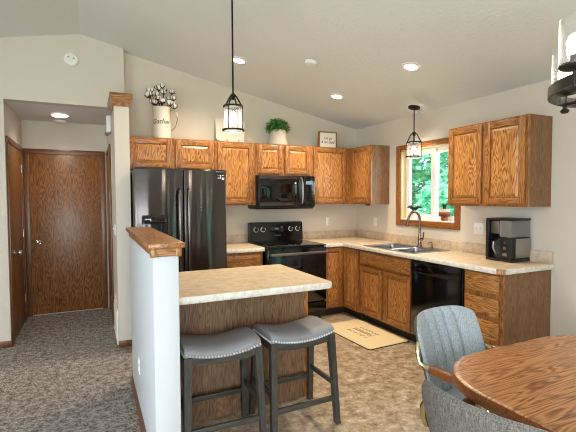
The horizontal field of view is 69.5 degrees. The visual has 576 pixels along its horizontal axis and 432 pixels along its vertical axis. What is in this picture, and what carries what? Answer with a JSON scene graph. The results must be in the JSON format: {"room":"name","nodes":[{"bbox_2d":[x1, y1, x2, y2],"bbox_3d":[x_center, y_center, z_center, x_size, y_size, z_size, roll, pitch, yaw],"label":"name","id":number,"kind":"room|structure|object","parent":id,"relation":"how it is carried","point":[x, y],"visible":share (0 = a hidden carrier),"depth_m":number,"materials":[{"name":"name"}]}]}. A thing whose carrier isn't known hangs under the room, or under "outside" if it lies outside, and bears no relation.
{"room":"kitchen","nodes":[
{"label":"kitchen","id":0,"kind":"room"},
{"bbox_2d":[5,101,26,306],"bbox_3d":[-3.121,0.107,4.706,0.120,2.540,1.200,-1,3,-25],"label":"wall","id":1,"kind":"structure","parent":0,"point":[13,122],"depth_m":4.62,"materials":[{"name":"beige paint"}]},
{"bbox_2d":[6,136,26,344],"bbox_3d":[-2.937,0.235,4.572,0.089,2.093,0.930,-1,3,-25],"label":"door","id":2,"kind":"structure","parent":1,"relation":"in","point":[13,149],"depth_m":4.47,"materials":[{"name":"brown wood"}]},
{"bbox_2d":[0,34,123,341],"bbox_3d":[-3.565,-0.216,3.750,3.930,3.268,0.120,-1,3,-25],"label":"wall","id":3,"kind":"structure","parent":0,"point":[33,69],"depth_m":4.17,"materials":[{"name":"beige paint"}]},
{"bbox_2d":[0,341,10,347],"bbox_3d":[-4.025,1.299,3.514,2.830,0.065,0.013,-1,3,-25],"label":"baseboard","id":4,"kind":"structure","parent":3,"relation":"attached to","point":[5,344],"depth_m":4.10,"materials":[{"name":"brown wood"}]},
{"bbox_2d":[63,53,77,66],"bbox_3d":[-2.218,-1.602,4.248,0.136,0.136,0.041,-1,3,-25],"label":"smoke detector","id":5,"kind":"object","parent":3,"relation":"attached to","point":[70,59],"visible":1,"depth_m":4.24,"materials":[{"name":"white plastic"}]},
{"bbox_2d":[21,120,109,315],"bbox_3d":[-2.853,0.076,5.421,1.220,2.540,0.140,-1,3,-25],"label":"wall","id":6,"kind":"structure","parent":0,"point":[35,134],"depth_m":5.31,"materials":[{"name":"beige paint"}]},
{"bbox_2d":[22,148,107,316],"bbox_3d":[-2.823,0.204,5.312,0.925,2.093,0.090,-1,3,-25],"label":"door","id":7,"kind":"structure","parent":6,"relation":"in","point":[66,263],"depth_m":5.33,"materials":[{"name":"brown wood"}]},
{"bbox_2d":[107,106,131,344],"bbox_3d":[-2.002,0.094,4.897,0.135,2.540,1.820,-1,3,-25],"label":"wall","id":8,"kind":"structure","parent":0,"point":[118,139],"depth_m":4.08,"materials":[{"name":"beige paint"}]},
{"bbox_2d":[104,115,110,135],"bbox_3d":[-2.016,-0.998,4.637,0.064,0.217,0.180,-1,3,-25],"label":"door chime","id":9,"kind":"object","parent":8,"relation":"attached to","point":[108,118],"visible":1,"depth_m":4.56,"materials":[{"name":"white plastic"}]},
{"bbox_2d":[106,144,113,324],"bbox_3d":[-2.217,0.207,5.165,0.026,2.093,0.840,-1,3,-25],"label":"door","id":10,"kind":"structure","parent":8,"relation":"in","point":[108,151],"depth_m":5.04,"materials":[{"name":"brown wood"}]},
{"bbox_2d":[114,299,118,343],"bbox_3d":[-1.804,1.096,4.355,0.016,0.340,0.540,-1,3,-25],"label":"air vent","id":11,"kind":"object","parent":8,"relation":"in","point":[115,305],"visible":1,"depth_m":4.19,"materials":[{"name":"white plastic"}]},
{"bbox_2d":[107,92,132,114],"bbox_3d":[-1.717,-1.132,4.231,0.206,0.122,0.537,-1,3,-25],"label":"wall cap","id":12,"kind":"object","parent":8,"relation":"on","point":[115,98],"visible":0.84,"depth_m":4.01,"materials":[{"name":"brown wood"}]},
{"bbox_2d":[119,339,131,347],"bbox_3d":[-1.602,1.263,4.117,0.137,0.065,0.013,-1,3,-25],"label":"baseboard","id":13,"kind":"structure","parent":8,"relation":"attached to","point":[125,343],"depth_m":4.11,"materials":[{"name":"brown wood"}]},
{"bbox_2d":[130,237,180,431],"bbox_3d":[-0.895,0.790,2.714,0.128,1.220,1.300,-1,3,-25],"label":"wall","id":14,"kind":"structure","parent":0,"point":[154,281],"depth_m":2.14,"materials":[{"name":"grey paint"}]},
{"bbox_2d":[131,376,145,431],"bbox_3d":[-0.896,1.317,2.727,0.141,0.065,1.313,-1,3,-25],"label":"baseboard","id":15,"kind":"structure","parent":14,"relation":"attached to","point":[142,424],"depth_m":2.84,"materials":[{"name":"brown wood"}]},
{"bbox_2d":[138,354,139,374],"bbox_3d":[-1.000,0.995,2.783,0.008,0.116,0.072,-1,3,-25],"label":"wall outlet","id":16,"kind":"object","parent":14,"relation":"attached to","point":[138,354],"visible":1,"depth_m":2.76,"materials":[{"name":"white plastic"}]},
{"bbox_2d":[126,227,184,257],"bbox_3d":[-0.898,0.147,2.685,0.181,0.072,1.365,-1,3,-25],"label":"wall cap","id":17,"kind":"object","parent":14,"relation":"on","point":[154,242],"visible":1,"depth_m":2.20,"materials":[{"name":"brown wood"}]},
{"bbox_2d":[0,308,429,431],"bbox_3d":[-0.954,1.425,2.135,7.180,0.100,7.800,-1,3,-25],"label":"floor","id":18,"kind":"structure","parent":0,"point":[68,371],"depth_m":3.25,"materials":[{"name":"carpet"}]},
{"bbox_2d":[130,168,226,271],"bbox_3d":[-1.197,0.398,4.469,0.907,1.760,0.828,-1,3,-25],"label":"refrigerator","id":19,"kind":"object","parent":18,"relation":"on","point":[188,206],"visible":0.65,"depth_m":4.15,"materials":[{"name":"black metal"}]},
{"bbox_2d":[180,326,266,431],"bbox_3d":[-0.425,1.037,2.527,0.486,0.638,0.398,-1,3,-24],"label":"bar stool","id":20,"kind":"object","parent":18,"relation":"on","point":[240,343],"visible":0.91,"depth_m":2.45,"materials":[{"name":"grey leather"}]},
{"bbox_2d":[179,291,307,424],"bbox_3d":[-0.415,0.901,3.054,1.023,0.865,0.470,-1,3,-25],"label":"kitchen island","id":21,"kind":"object","parent":18,"relation":"on","point":[206,318],"visible":0.23,"depth_m":2.83,"materials":[{"name":"brown wood"}]},
{"bbox_2d":[179,264,331,304],"bbox_3d":[-0.347,0.452,2.904,1.038,0.042,0.857,-1,3,-25],"label":"island countertop","id":22,"kind":"structure","parent":21,"relation":"on","point":[200,286],"depth_m":2.73,"materials":[{"name":"laminate"}]},
{"bbox_2d":[227,251,262,267],"bbox_3d":[-0.617,0.824,4.925,0.468,0.866,0.610,-1,3,-25],"label":"base cabinet","id":23,"kind":"object","parent":18,"relation":"on","point":[246,259],"visible":0.08,"depth_m":4.64,"materials":[{"name":"brown wood"}]},
{"bbox_2d":[226,234,264,253],"bbox_3d":[-0.613,0.322,4.891,0.476,0.143,0.644,-1,3,-25],"label":"countertop","id":24,"kind":"structure","parent":23,"relation":"on","point":[235,243],"depth_m":4.92,"materials":[{"name":"laminate"}]},
{"bbox_2d":[248,221,327,317],"bbox_3d":[-0.012,0.667,5.105,0.758,1.160,0.722,-1,3,-25],"label":"range","id":25,"kind":"object","parent":18,"relation":"on","point":[283,242],"visible":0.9,"depth_m":4.95,"materials":[{"name":"black metal"}]},
{"bbox_2d":[249,240,325,248],"bbox_3d":[-0.017,0.342,5.099,0.758,0.018,0.625,-1,3,-25],"label":"cooktop","id":26,"kind":"object","parent":25,"relation":"in","point":[268,244],"depth_m":4.96,"materials":[{"name":"black glass"}]},
{"bbox_2d":[249,315,340,431],"bbox_3d":[0.036,1.026,2.758,0.486,0.638,0.398,-1,3,-26],"label":"bar stool","id":27,"kind":"object","parent":18,"relation":"on","point":[309,331],"visible":0.98,"depth_m":2.69,"materials":[{"name":"grey leather"}]},
{"bbox_2d":[325,246,363,319],"bbox_3d":[0.774,0.797,5.420,0.902,0.866,0.916,-1,3,-25],"label":"base cabinet","id":28,"kind":"object","parent":18,"relation":"on","point":[342,263],"visible":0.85,"depth_m":5.12,"materials":[{"name":"brown wood"}]},
{"bbox_2d":[303,230,554,274],"bbox_3d":[1.188,0.329,4.529,0.906,0.143,2.850,-1,3,-25],"label":"countertop","id":29,"kind":"structure","parent":28,"relation":"on","point":[465,255],"depth_m":4.20,"materials":[{"name":"laminate"}]},
{"bbox_2d":[363,243,449,253],"bbox_3d":[1.284,0.442,4.607,0.540,0.185,0.840,-1,3,-25],"label":"sink","id":30,"kind":"object","parent":29,"relation":"in","point":[399,247],"visible":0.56,"depth_m":4.62,"materials":[{"name":"silver metal"}]},
{"bbox_2d":[405,211,423,246],"bbox_3d":[1.409,0.143,4.606,0.232,0.408,0.098,-1,3,-25],"label":"faucet","id":31,"kind":"object","parent":29,"relation":"on","point":[420,239],"visible":1,"depth_m":4.64,"materials":[{"name":"silver metal"}]},
{"bbox_2d":[486,217,530,262],"bbox_3d":[1.931,0.204,3.658,0.266,0.372,0.256,-1,3,-25],"label":"coffee maker","id":32,"kind":"object","parent":29,"relation":"on","point":[503,242],"visible":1,"depth_m":3.62,"materials":[{"name":"black plastic"}]},
{"bbox_2d":[331,319,408,349],"bbox_3d":[0.808,1.259,4.484,0.524,0.020,0.864,-2,3,-28],"label":"kitchen mat","id":33,"kind":"object","parent":18,"relation":"on","point":[368,336],"visible":1,"depth_m":4.38,"materials":[{"name":"beige"}]},
{"bbox_2d":[359,250,416,341],"bbox_3d":[1.300,0.827,4.657,0.610,0.866,0.912,-1,3,-25],"label":"base cabinet","id":34,"kind":"object","parent":18,"relation":"on","point":[385,280],"visible":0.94,"depth_m":4.47,"materials":[{"name":"brown wood"}]},
{"bbox_2d":[411,259,464,335],"bbox_3d":[1.607,0.856,3.963,0.596,0.862,0.606,-1,3,-25],"label":"dishwasher","id":35,"kind":"object","parent":18,"relation":"on","point":[433,285],"visible":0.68,"depth_m":3.83,"materials":[{"name":"black plastic"}]},
{"bbox_2d":[414,305,500,414],"bbox_3d":[0.948,0.937,1.984,0.556,0.870,0.660,-2,3,-32],"label":"dining chair","id":36,"kind":"object","parent":18,"relation":"on","point":[444,334],"visible":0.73,"depth_m":2.16,"materials":[{"name":"grey fabric"}]},
{"bbox_2d":[420,380,547,431],"bbox_3d":[0.781,0.963,1.373,0.660,0.870,0.556,-2,3,-34],"label":"dining chair","id":37,"kind":"object","parent":18,"relation":"on","point":[440,411],"visible":0.98,"depth_m":1.22,"materials":[{"name":"grey fabric"}]},
{"bbox_2d":[464,269,550,349],"bbox_3d":[1.844,0.871,3.520,0.610,0.866,0.370,-1,3,-25],"label":"base cabinet","id":38,"kind":"object","parent":18,"relation":"on","point":[513,308],"visible":0.58,"depth_m":3.34,"materials":[{"name":"brown wood"}]},
{"bbox_2d":[452,335,575,431],"bbox_3d":[1.397,1.022,1.409,1.145,0.736,1.435,-1,3,-25],"label":"dining table","id":39,"kind":"object","parent":18,"relation":"on","point":[532,382],"visible":1,"depth_m":1.63,"materials":[{"name":"brown wood"}]},
{"bbox_2d":[124,53,355,242],"bbox_3d":[-0.451,-0.255,5.386,3.100,3.182,0.150,-1,3,-25],"label":"wall","id":40,"kind":"structure","parent":0,"point":[200,101],"depth_m":5.18,"materials":[{"name":"beige paint"}]},
{"bbox_2d":[129,136,214,170],"bbox_3d":[-1.323,-0.685,4.696,0.932,0.347,0.308,-1,3,-25],"label":"upper cabinet","id":41,"kind":"object","parent":40,"relation":"attached to","point":[145,152],"visible":0.94,"depth_m":4.55,"materials":[{"name":"brown wood"}]},
{"bbox_2d":[152,106,177,137],"bbox_3d":[-1.379,-1.027,4.601,0.245,0.345,0.200,1,3,19],"label":"milk jug","id":42,"kind":"object","parent":41,"relation":"on","point":[161,114],"visible":0.98,"depth_m":4.53,"materials":[{"name":"beige ceramic"}]},
{"bbox_2d":[144,83,177,108],"bbox_3d":[-1.398,-1.212,4.585,0.299,0.478,0.280,0,2,13],"label":"bouquet","id":43,"kind":"object","parent":42,"relation":"in","point":[150,92],"visible":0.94,"depth_m":4.54,"materials":[{"name":"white plant"}]},
{"bbox_2d":[214,141,255,204],"bbox_3d":[-0.675,-0.502,5.013,0.498,0.744,0.308,-1,3,-25],"label":"upper cabinet","id":44,"kind":"object","parent":40,"relation":"attached to","point":[237,159],"visible":0.79,"depth_m":4.89,"materials":[{"name":"brown wood"}]},
{"bbox_2d":[226,234,245,242],"bbox_3d":[-0.748,0.290,5.172,0.476,0.102,0.020,-1,3,-25],"label":"backsplash","id":45,"kind":"structure","parent":40,"relation":"attached to","point":[229,238],"depth_m":5.21,"materials":[{"name":"tile"}]},
{"bbox_2d":[255,143,310,175],"bbox_3d":[-0.108,-0.697,5.277,0.757,0.382,0.308,-1,3,-25],"label":"upper cabinet","id":46,"kind":"object","parent":40,"relation":"attached to","point":[270,159],"visible":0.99,"depth_m":5.14,"materials":[{"name":"brown wood"}]},
{"bbox_2d":[265,118,289,144],"bbox_3d":[-0.124,-1.064,5.250,0.338,0.354,0.281,-1,3,-25],"label":"potted plant","id":47,"kind":"object","parent":46,"relation":"on","point":[278,135],"visible":0.99,"depth_m":5.16,"materials":[{"name":"green plant"}]},
{"bbox_2d":[248,175,314,208],"bbox_3d":[-0.075,-0.296,5.227,0.754,0.409,0.452,-1,3,-25],"label":"microwave","id":48,"kind":"object","parent":46,"relation":"attached to","point":[272,191],"visible":0.99,"depth_m":5.06,"materials":[{"name":"black plastic"}]},
{"bbox_2d":[326,217,329,225],"bbox_3d":[0.560,0.075,5.794,0.072,0.116,0.008,-1,3,-25],"label":"wall outlet","id":49,"kind":"object","parent":40,"relation":"attached to","point":[327,218],"visible":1,"depth_m":5.79,"materials":[{"name":"white plastic"}]},
{"bbox_2d":[303,230,354,238],"bbox_3d":[0.569,0.258,5.800,0.886,0.102,0.020,-1,3,-25],"label":"backsplash","id":50,"kind":"structure","parent":40,"relation":"attached to","point":[338,233],"depth_m":5.79,"materials":[{"name":"tile"}]},
{"bbox_2d":[311,146,349,203],"bbox_3d":[0.510,-0.531,5.578,0.605,0.744,0.308,-1,3,-25],"label":"upper cabinet","id":51,"kind":"object","parent":40,"relation":"attached to","point":[330,167],"visible":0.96,"depth_m":5.44,"materials":[{"name":"brown wood"}]},
{"bbox_2d":[318,131,336,147],"bbox_3d":[0.526,-1.011,5.535,0.274,0.218,0.030,-1,3,-25],"label":"framed sign","id":52,"kind":"object","parent":51,"relation":"on","point":[325,139],"visible":0.98,"depth_m":5.52,"materials":[{"name":"white paper"}]},
{"bbox_2d":[0,0,575,129],"bbox_3d":[-1.002,-1.465,1.914,7.330,0.883,7.950,-1,3,-25],"label":"ceiling","id":53,"kind":"structure","parent":0,"point":[465,50],"depth_m":3.63,"materials":[{"name":"white paint"}]},
{"bbox_2d":[53,120,65,123],"bbox_3d":[-2.827,-1.167,5.152,0.140,0.033,0.139,-1,3,-25],"label":"smoke detector","id":54,"kind":"object","parent":53,"relation":"attached to","point":[55,121],"visible":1,"depth_m":5.11,"materials":[{"name":"white plastic"}]},
{"bbox_2d":[50,112,69,117],"bbox_3d":[-2.611,-1.150,4.757,0.200,0.035,0.200,-1,3,-25],"label":"recessed light","id":55,"kind":"object","parent":53,"relation":"in","point":[55,114],"visible":1,"depth_m":4.70,"materials":[{"name":"white plastic"}]},
{"bbox_2d":[222,0,244,133],"bbox_3d":[-0.395,-1.117,2.967,0.162,1.045,0.162,-1,3,-25],"label":"pendant lamp","id":56,"kind":"object","parent":53,"relation":"hanging from","point":[233,107],"visible":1,"depth_m":2.96,"materials":[{"name":"black metal"}]},
{"bbox_2d":[231,56,246,63],"bbox_3d":[-0.497,-1.579,4.215,0.166,0.040,0.169,-1,3,-19],"label":"recessed light","id":57,"kind":"object","parent":53,"relation":"in","point":[239,60],"visible":0.81,"depth_m":4.20,"materials":[{"name":"white plastic"}]},
{"bbox_2d":[304,59,316,66],"bbox_3d":[0.218,-1.453,3.952,0.124,0.048,0.123,-1,3,-25],"label":"smoke detector","id":58,"kind":"object","parent":53,"relation":"attached to","point":[309,62],"visible":1,"depth_m":3.92,"materials":[{"name":"white plastic"}]},
{"bbox_2d":[330,93,343,98],"bbox_3d":[0.557,-1.362,4.729,0.166,0.040,0.169,-1,3,-19],"label":"recessed light","id":59,"kind":"object","parent":53,"relation":"in","point":[333,95],"visible":1,"depth_m":4.71,"materials":[{"name":"white plastic"}]},
{"bbox_2d":[401,62,420,70],"bbox_3d":[1.083,-1.317,3.659,0.166,0.040,0.169,-1,3,-19],"label":"recessed light","id":60,"kind":"object","parent":53,"relation":"in","point":[410,66],"visible":1,"depth_m":3.65,"materials":[{"name":"white plastic"}]},
{"bbox_2d":[406,105,421,158],"bbox_3d":[1.409,-0.935,4.646,0.182,0.587,0.182,-1,3,-25],"label":"pendant lamp","id":61,"kind":"object","parent":53,"relation":"hanging from","point":[411,107],"visible":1,"depth_m":4.63,"materials":[{"name":"black metal"}]},
{"bbox_2d":[547,29,575,113],"bbox_3d":[1.400,-0.917,1.559,0.812,0.926,0.797,-1,3,-25],"label":"chandelier","id":62,"kind":"object","parent":53,"relation":"hanging from","point":[557,94],"visible":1,"depth_m":1.59,"materials":[{"name":"grey metal"}]},
{"bbox_2d":[356,77,575,335],"bbox_3d":[2.439,0.149,3.124,0.150,2.537,6.750,-1,3,-25],"label":"wall","id":63,"kind":"structure","parent":0,"point":[553,228],"depth_m":3.68,"materials":[{"name":"beige paint"}]},
{"bbox_2d":[350,145,389,203],"bbox_3d":[0.998,-0.533,5.573,0.308,0.744,0.738,-1,3,-25],"label":"upper cabinet","id":64,"kind":"object","parent":63,"relation":"attached to","point":[369,164],"visible":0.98,"depth_m":5.27,"materials":[{"name":"brown wood"}]},
{"bbox_2d":[396,137,460,229],"bbox_3d":[1.628,-0.360,4.762,0.156,0.975,0.990,-1,3,-25],"label":"window","id":65,"kind":"structure","parent":63,"relation":"in","point":[403,164],"depth_m":4.83,"materials":[{"name":"brown wood"}]},
{"bbox_2d":[407,205,422,218],"bbox_3d":[1.516,-0.049,4.976,0.108,0.168,0.261,-1,3,-25],"label":"plant","id":66,"kind":"object","parent":65,"relation":"on","point":[414,215],"visible":0.8,"depth_m":4.95,"materials":[{"name":"green plant"}]},
{"bbox_2d":[438,203,449,220],"bbox_3d":[1.715,-0.044,4.561,0.072,0.191,0.108,-1,3,-25],"label":"planter","id":67,"kind":"object","parent":65,"relation":"on","point":[444,213],"visible":1,"depth_m":4.53,"materials":[{"name":"brown ceramic"}]},
{"bbox_2d":[355,230,553,263],"bbox_3d":[1.585,0.298,4.724,0.020,0.102,2.838,-1,3,-25],"label":"backsplash","id":68,"kind":"structure","parent":63,"relation":"attached to","point":[535,255],"depth_m":4.48,"materials":[{"name":"tile"}]},
{"bbox_2d":[473,222,483,234],"bbox_3d":[1.879,0.124,4.103,0.015,0.116,0.120,-1,3,-25],"label":"light switch","id":69,"kind":"object","parent":63,"relation":"attached to","point":[478,228],"visible":1,"depth_m":4.10,"materials":[{"name":"white plastic"}]},
{"bbox_2d":[448,114,552,206],"bbox_3d":[1.870,-0.461,3.748,0.308,0.744,0.820,-1,3,-25],"label":"upper cabinet","id":70,"kind":"object","parent":63,"relation":"attached to","point":[506,162],"visible":1,"depth_m":3.51,"materials":[{"name":"brown wood"}]},
{"label":"outside","id":71,"kind":"structure","parent":0,"visible":0},
{"bbox_3d":[3.345,1.316,12.725,70.000,0.200,70.000,-1,3,-25],"label":"ground","id":72,"kind":"structure","parent":71,"visible":0},
{"bbox_2d":[416,151,447,208],"bbox_3d":[3.969,-2.700,16.886,6.044,7.473,6.085,-1,3,-25],"label":"tree","id":73,"kind":"object","parent":72,"relation":"on","point":[446,151],"visible":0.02,"depth_m":15.95,"materials":[{"name":"green plant"}]},
{"bbox_2d":[411,146,453,215],"bbox_3d":[3.303,-1.306,11.065,3.747,5.179,3.776,-1,3,-25],"label":"tree","id":74,"kind":"object","parent":72,"relation":"on","point":[418,175],"visible":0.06,"depth_m":9.57,"materials":[{"name":"green plant"}]},
{"bbox_2d":[413,168,453,215],"bbox_3d":[3.374,0.209,8.256,1.794,2.384,1.833,-1,3,-25],"label":"tree","id":75,"kind":"object","parent":72,"relation":"on","point":[426,196],"visible":0.13,"depth_m":8.17,"materials":[{"name":"green plant"}]},
{"bbox_3d":[-0.689,-0.988,5.069,0.160,0.219,0.124,-1,3,-25],"label":"plate stand","id":76,"kind":"object","parent":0,"visible":0},
{"bbox_2d":[215,118,244,141],"bbox_3d":[-0.700,-1.038,5.067,0.379,0.304,0.080,-1,3,-25],"label":"square plate","id":77,"kind":"object","parent":76,"relation":"on","point":[219,122],"visible":0.84,"depth_m":5.06,"materials":[{"name":"beige ceramic"}]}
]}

